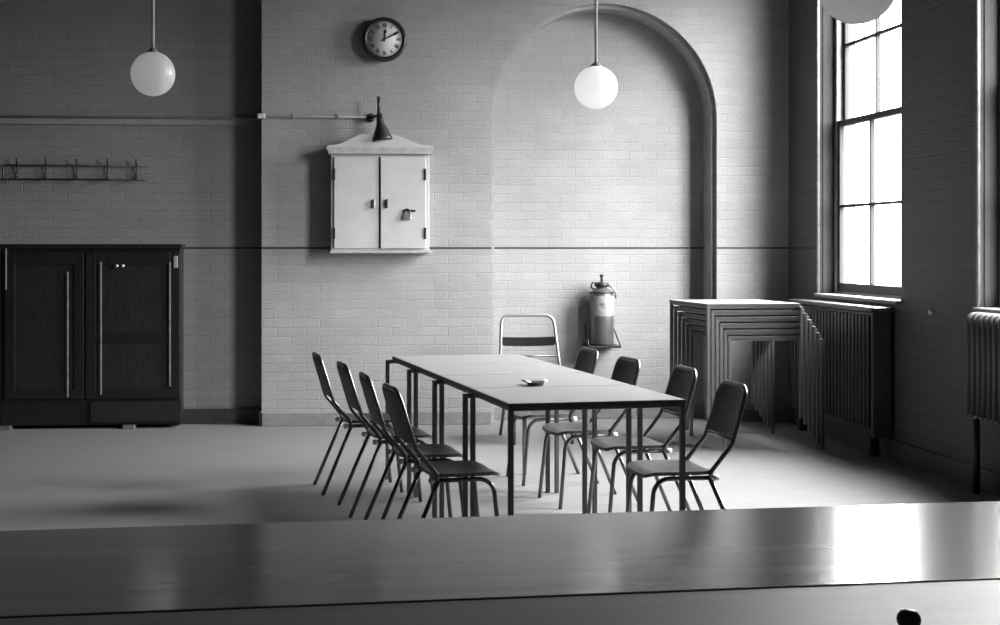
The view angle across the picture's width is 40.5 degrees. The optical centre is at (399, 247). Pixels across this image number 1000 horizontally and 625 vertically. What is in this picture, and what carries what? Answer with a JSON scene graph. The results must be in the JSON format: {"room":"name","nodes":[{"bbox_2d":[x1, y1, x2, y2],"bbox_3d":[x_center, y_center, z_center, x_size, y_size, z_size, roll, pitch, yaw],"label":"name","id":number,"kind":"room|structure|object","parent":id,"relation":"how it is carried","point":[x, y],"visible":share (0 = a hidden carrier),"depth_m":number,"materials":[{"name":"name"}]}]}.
{"room":"community hall","nodes":[
{"label":"community hall","id":0,"kind":"room"},
{"bbox_2d":[0,0,261,409],"bbox_3d":[-4.200,-1.180,10.701,6.191,5.200,0.001,0,0,-4],"label":"wall","id":1,"kind":"structure","parent":0,"point":[58,57],"depth_m":10.87,"materials":[{"name":"grey paint"}]},
{"bbox_2d":[2,158,150,180],"bbox_3d":[-2.583,-0.621,10.758,1.167,0.182,0.121,0,0,-4],"label":"coat rack","id":2,"kind":"object","parent":1,"relation":"attached to","point":[16,178],"visible":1,"depth_m":10.78,"materials":[{"name":"grey metal"}]},
{"bbox_2d":[0,118,249,125],"bbox_3d":[-4.249,-1.008,10.687,6.090,0.047,0.022,0,0,-4],"label":"trim","id":3,"kind":"structure","parent":1,"relation":"attached to","point":[71,121],"depth_m":10.82,"materials":[{"name":"paint"}]},
{"bbox_2d":[0,113,366,119],"bbox_3d":[-3.752,-1.043,10.617,7.072,0.040,0.230,0,0,-4],"label":"conduit","id":4,"kind":"object","parent":1,"relation":"attached to","point":[259,115],"visible":1,"depth_m":10.79,"materials":[{"name":"metal"}]},
{"bbox_2d":[184,247,261,248],"bbox_3d":[-1.447,0.004,10.902,0.670,0.014,0.004,0,0,-4],"label":"trim","id":5,"kind":"structure","parent":1,"relation":"attached to","point":[185,247],"depth_m":10.90,"materials":[{"name":"black"}]},
{"bbox_2d":[0,418,999,530],"bbox_3d":[-1.396,1.470,3.848,10.780,0.100,14.880,0,0,-4],"label":"floor","id":6,"kind":"structure","parent":0,"point":[52,476],"depth_m":8.30,"materials":[{"name":"grey concrete"}]},
{"bbox_2d":[0,244,184,429],"bbox_3d":[-2.425,0.697,10.665,1.425,1.447,0.267,0,0,-4],"label":"cabinet","id":7,"kind":"object","parent":6,"relation":"on","point":[92,334],"visible":1,"depth_m":10.56,"materials":[{"name":"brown wood"}]},
{"bbox_2d":[312,352,402,495],"bbox_3d":[-0.259,1.021,7.952,0.500,0.807,0.372,0,0,-11],"label":"chair","id":8,"kind":"object","parent":6,"relation":"on","point":[349,418],"visible":0.77,"depth_m":7.83,"materials":[{"name":"dark metal"},{"name":"dark plastic"}]},
{"bbox_2d":[336,361,431,517],"bbox_3d":[-0.083,1.021,7.317,0.500,0.807,0.372,0,0,-12],"label":"chair","id":9,"kind":"object","parent":6,"relation":"on","point":[350,392],"visible":0.75,"depth_m":7.20,"materials":[{"name":"grey"}]},
{"bbox_2d":[359,372,461,519],"bbox_3d":[0.057,1.021,6.668,0.500,0.807,0.372,0,0,-10],"label":"chair","id":10,"kind":"object","parent":6,"relation":"on","point":[432,452],"visible":0.84,"depth_m":6.58,"materials":[{"name":"dark metal"},{"name":"dark plastic"}]},
{"bbox_2d":[382,383,498,518],"bbox_3d":[0.185,1.021,6.128,0.500,0.807,0.372,0,0,-13],"label":"chair","id":11,"kind":"object","parent":6,"relation":"on","point":[460,469],"visible":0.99,"depth_m":6.03,"materials":[{"name":"dark metal"},{"name":"dark plastic"}]},
{"bbox_2d":[385,354,549,496],"bbox_3d":[0.412,1.044,8.058,0.896,0.753,0.642,0,0,-11],"label":"table","id":12,"kind":"object","parent":6,"relation":"on","point":[409,362],"visible":0.55,"depth_m":7.97,"materials":[{"name":"grey"}]},
{"bbox_2d":[407,363,586,517],"bbox_3d":[0.540,1.044,7.426,0.896,0.753,0.642,0,0,-11],"label":"table","id":13,"kind":"object","parent":6,"relation":"on","point":[432,371],"visible":0.64,"depth_m":7.32,"materials":[{"name":"grey"}]},
{"bbox_2d":[0,501,999,624],"bbox_3d":[0.211,0.948,2.043,5.200,0.943,1.012,0,0,-8],"label":"countertop","id":14,"kind":"structure","parent":6,"relation":"on","point":[923,563],"depth_m":2.13,"materials":[{"name":"stainless steel"}]},
{"bbox_2d":[432,373,631,517],"bbox_3d":[0.669,1.044,6.793,0.896,0.753,0.642,0,0,-11],"label":"table","id":15,"kind":"object","parent":6,"relation":"on","point":[465,383],"visible":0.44,"depth_m":6.77,"materials":[{"name":"grey"}]},
{"bbox_2d":[521,379,547,385],"bbox_3d":[0.657,0.654,6.541,0.133,0.025,0.120,0,0,-11],"label":"ashtray","id":16,"kind":"object","parent":15,"relation":"on","point":[529,382],"visible":1,"depth_m":6.53,"materials":[{"name":"silver metal"}]},
{"bbox_2d":[499,314,573,444],"bbox_3d":[1.002,0.964,10.005,0.502,0.920,0.553,0,0,-7],"label":"chair","id":17,"kind":"object","parent":6,"relation":"on","point":[505,341],"visible":0.39,"depth_m":10.23,"materials":[{"name":"pale metal"},{"name":"dark plastic"}]},
{"bbox_2d":[506,347,598,485],"bbox_3d":[0.936,1.021,8.251,0.500,0.807,0.372,0,0,-11],"label":"chair","id":18,"kind":"object","parent":6,"relation":"on","point":[587,358],"visible":0.57,"depth_m":8.17,"materials":[{"name":"grey metal"}]},
{"bbox_2d":[462,385,685,516],"bbox_3d":[0.797,1.044,6.160,0.896,0.753,0.642,0,0,-11],"label":"table","id":19,"kind":"object","parent":6,"relation":"on","point":[611,396],"visible":0.8,"depth_m":6.00,"materials":[{"name":"laminate"}]},
{"bbox_2d":[538,356,640,508],"bbox_3d":[1.064,1.021,7.550,0.500,0.807,0.372,0,0,-13],"label":"chair","id":20,"kind":"object","parent":6,"relation":"on","point":[624,371],"visible":0.77,"depth_m":7.53,"materials":[{"name":"grey plastic"}]},
{"bbox_2d":[586,365,696,512],"bbox_3d":[1.254,1.021,6.979,0.500,0.807,0.372,0,0,-9],"label":"chair","id":21,"kind":"object","parent":6,"relation":"on","point":[681,384],"visible":0.79,"depth_m":6.99,"materials":[{"name":"grey"}]},
{"bbox_2d":[625,380,747,511],"bbox_3d":[1.307,1.021,6.185,0.500,0.807,0.372,0,0,-8],"label":"chair","id":22,"kind":"object","parent":6,"relation":"on","point":[726,412],"visible":0.92,"depth_m":6.18,"materials":[{"name":"grey"}]},
{"bbox_2d":[689,330,823,449],"bbox_3d":[2.574,1.020,9.834,0.690,0.800,0.857,0,0,-8],"label":"table","id":23,"kind":"object","parent":6,"relation":"on","point":[767,337],"visible":0.66,"depth_m":9.47,"materials":[{"name":"metal"}]},
{"bbox_2d":[685,324,819,444],"bbox_3d":[2.543,0.975,9.829,0.690,0.800,0.857,0,0,-8],"label":"table","id":24,"kind":"object","parent":23,"relation":"on","point":[726,331],"visible":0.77,"depth_m":9.46,"materials":[{"name":"grey metal"}]},
{"bbox_2d":[681,318,815,437],"bbox_3d":[2.512,0.929,9.825,0.690,0.800,0.857,0,0,-8],"label":"table","id":25,"kind":"object","parent":24,"relation":"on","point":[767,324],"visible":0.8,"depth_m":9.45,"materials":[{"name":"grey metal"}]},
{"bbox_2d":[677,312,811,431],"bbox_3d":[2.482,0.883,9.820,0.690,0.800,0.857,0,0,-8],"label":"table","id":26,"kind":"object","parent":25,"relation":"on","point":[717,318],"visible":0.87,"depth_m":9.45,"materials":[{"name":"grey metal"}]},
{"bbox_2d":[673,306,807,424],"bbox_3d":[2.451,0.838,9.816,0.690,0.800,0.857,0,0,-8],"label":"table","id":27,"kind":"object","parent":26,"relation":"on","point":[767,311],"visible":0.72,"depth_m":9.44,"materials":[{"name":"grey metal"}]},
{"bbox_2d":[669,299,802,418],"bbox_3d":[2.420,0.792,9.812,0.690,0.800,0.857,0,0,-8],"label":"table","id":28,"kind":"object","parent":27,"relation":"on","point":[718,303],"visible":0.94,"depth_m":9.45,"materials":[{"name":"grey metal"}]},
{"bbox_2d":[788,299,894,456],"bbox_3d":[3.182,0.911,9.824,0.165,1.018,1.570,0,0,-4],"label":"radiator","id":29,"kind":"object","parent":6,"relation":"on","point":[857,338],"visible":0.73,"depth_m":9.36,"materials":[{"name":"grey metal"}]},
{"bbox_2d":[788,299,894,311],"bbox_3d":[3.182,0.418,9.824,0.165,0.033,1.570,0,0,-4],"label":"shelf","id":30,"kind":"object","parent":29,"relation":"attached to","point":[807,304],"depth_m":9.69,"materials":[{"name":"grey paint"}]},
{"bbox_2d":[965,312,999,493],"bbox_3d":[3.368,0.896,7.181,0.128,1.049,1.270,0,0,-4],"label":"radiator","id":31,"kind":"object","parent":6,"relation":"on","point":[982,329],"visible":1,"depth_m":7.64,"materials":[{"name":"grey metal"}]},
{"bbox_2d":[262,0,788,422],"bbox_3d":[1.172,-1.180,11.146,4.590,5.200,0.500,0,0,-4],"label":"wall","id":32,"kind":"structure","parent":0,"point":[691,148],"depth_m":11.00,"materials":[{"name":"brick"}]},
{"bbox_2d":[0,408,491,425],"bbox_3d":[-3.275,1.360,10.660,8.030,0.120,0.218,0,0,-4],"label":"baseboard","id":33,"kind":"structure","parent":32,"relation":"attached to","point":[450,417],"depth_m":10.82,"materials":[{"name":"paint"}]},
{"bbox_2d":[262,247,491,248],"bbox_3d":[-0.181,0.004,10.795,1.840,0.014,0.004,0,0,-4],"label":"trim","id":34,"kind":"structure","parent":32,"relation":"attached to","point":[262,247],"depth_m":10.76,"materials":[{"name":"black"}]},
{"bbox_2d":[367,96,392,141],"bbox_3d":[-0.153,-1.010,10.685,0.162,0.360,0.272,0,0,-19],"label":"wall lamp","id":35,"kind":"object","parent":32,"relation":"attached to","point":[381,132],"visible":1,"depth_m":10.60,"materials":[{"name":"grey metal"}]},
{"bbox_2d":[326,134,433,252],"bbox_3d":[-0.159,-0.422,10.688,0.846,0.936,0.218,0,0,-4],"label":"upper cabinet","id":36,"kind":"object","parent":32,"relation":"attached to","point":[380,189],"visible":1,"depth_m":10.61,"materials":[{"name":"paint"}]},
{"bbox_2d":[362,17,406,61],"bbox_3d":[-0.126,-1.653,10.749,0.352,0.352,0.102,0,0,-4],"label":"wall clock","id":37,"kind":"object","parent":32,"relation":"attached to","point":[384,39],"visible":1,"depth_m":10.71,"materials":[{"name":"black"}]},
{"bbox_2d":[494,405,702,419],"bbox_3d":[1.639,1.367,11.201,1.790,0.105,0.018,0,0,-4],"label":"baseboard","id":38,"kind":"structure","parent":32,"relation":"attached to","point":[697,409],"depth_m":11.20,"materials":[{"name":"paint"}]},
{"bbox_2d":[494,247,702,248],"bbox_3d":[1.639,0.004,11.209,1.790,0.014,0.004,0,0,-4],"label":"trim","id":39,"kind":"structure","parent":32,"relation":"attached to","point":[494,247],"depth_m":11.21,"materials":[{"name":"black"}]},
{"bbox_2d":[583,274,620,347],"bbox_3d":[1.657,0.519,11.094,0.275,0.598,0.235,0,0,-4],"label":"fire extinguisher","id":40,"kind":"object","parent":32,"relation":"attached to","point":[601,298],"visible":1,"depth_m":11.00,"materials":[{"name":"metal"}]},
{"bbox_2d":[717,247,788,248],"bbox_3d":[2.881,0.004,11.020,0.600,0.014,0.004,0,0,-4],"label":"trim","id":41,"kind":"structure","parent":32,"relation":"attached to","point":[717,247],"depth_m":11.02,"materials":[{"name":"black"}]},
{"bbox_2d":[741,408,786,421],"bbox_3d":[2.881,1.367,11.012,0.600,0.105,0.018,0,0,-4],"label":"baseboard","id":42,"kind":"structure","parent":32,"relation":"attached to","point":[749,415],"depth_m":11.01,"materials":[{"name":"paint"}]},
{"bbox_2d":[789,0,999,473],"bbox_3d":[3.838,-1.180,4.132,0.300,5.200,15.080,0,0,-4],"label":"wall","id":43,"kind":"structure","parent":0,"point":[938,37],"depth_m":8.63,"materials":[{"name":"brick"}]},
{"bbox_2d":[789,247,815,248],"bbox_3d":[3.201,0.004,10.743,0.004,0.014,0.600,0,0,-4],"label":"trim","id":44,"kind":"structure","parent":43,"relation":"attached to","point":[789,247],"depth_m":10.73,"materials":[{"name":"black"}]},
{"bbox_2d":[816,0,819,292],"bbox_3d":[3.227,-1.077,10.424,0.025,2.905,0.026,0,0,-4],"label":"trim","id":45,"kind":"structure","parent":43,"relation":"attached to","point":[817,1],"depth_m":10.41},
{"bbox_2d":[820,1,833,292],"bbox_3d":[3.296,-1.088,10.423,0.120,2.882,0.012,0,0,-4],"label":"trim","id":46,"kind":"structure","parent":43,"relation":"attached to","point":[826,20],"depth_m":10.42,"materials":[{"name":"grey paint"}]},
{"bbox_2d":[814,17,900,303],"bbox_3d":[3.371,-1.075,9.708,0.255,2.909,1.450,0,0,-4],"label":"window","id":47,"kind":"structure","parent":43,"relation":"in","point":[870,292],"depth_m":10.34,"materials":[{"name":"paint"}]},
{"bbox_2d":[787,406,999,496],"bbox_3d":[3.693,1.355,3.912,0.020,0.130,14.262,0,0,-4],"label":"baseboard","id":48,"kind":"structure","parent":43,"relation":"attached to","point":[941,465],"depth_m":8.68,"materials":[{"name":"paint"}]},
{"bbox_2d":[976,0,979,306],"bbox_3d":[3.408,-1.077,7.961,0.025,2.905,0.026,0,0,-4],"label":"trim","id":49,"kind":"structure","parent":43,"relation":"attached to","point":[977,1],"depth_m":7.95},
{"bbox_2d":[973,0,999,313],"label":"window","id":50,"kind":"structure","parent":43,"relation":"attached to","point":[989,9],"depth_m":7.96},
{"bbox_3d":[-1.488,-3.830,3.741,10.980,0.100,15.080,0,0,-4],"label":"ceiling","id":51,"kind":"structure","parent":0,"visible":0},
{"bbox_2d":[130,0,174,95],"bbox_3d":[-1.413,-2.323,7.723,0.254,2.914,0.254,0,0,-4],"label":"globe pendant","id":52,"kind":"object","parent":51,"relation":"hanging from","point":[152,73],"visible":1,"depth_m":7.64,"materials":[{"name":"white glass"}]},
{"bbox_2d":[574,0,617,108],"bbox_3d":[1.153,-2.297,7.938,0.254,2.966,0.254,0,0,-4],"label":"globe pendant","id":53,"kind":"object","parent":51,"relation":"hanging from","point":[596,86],"visible":1,"depth_m":7.86,"materials":[{"name":"glass"}]},
{"bbox_2d":[820,0,893,23],"bbox_3d":[1.531,-2.264,4.512,0.254,3.033,0.254,0,0,-4],"label":"globe pendant","id":54,"kind":"object","parent":51,"relation":"hanging from","point":[845,11],"visible":1,"depth_m":4.45,"materials":[{"name":"glass"}]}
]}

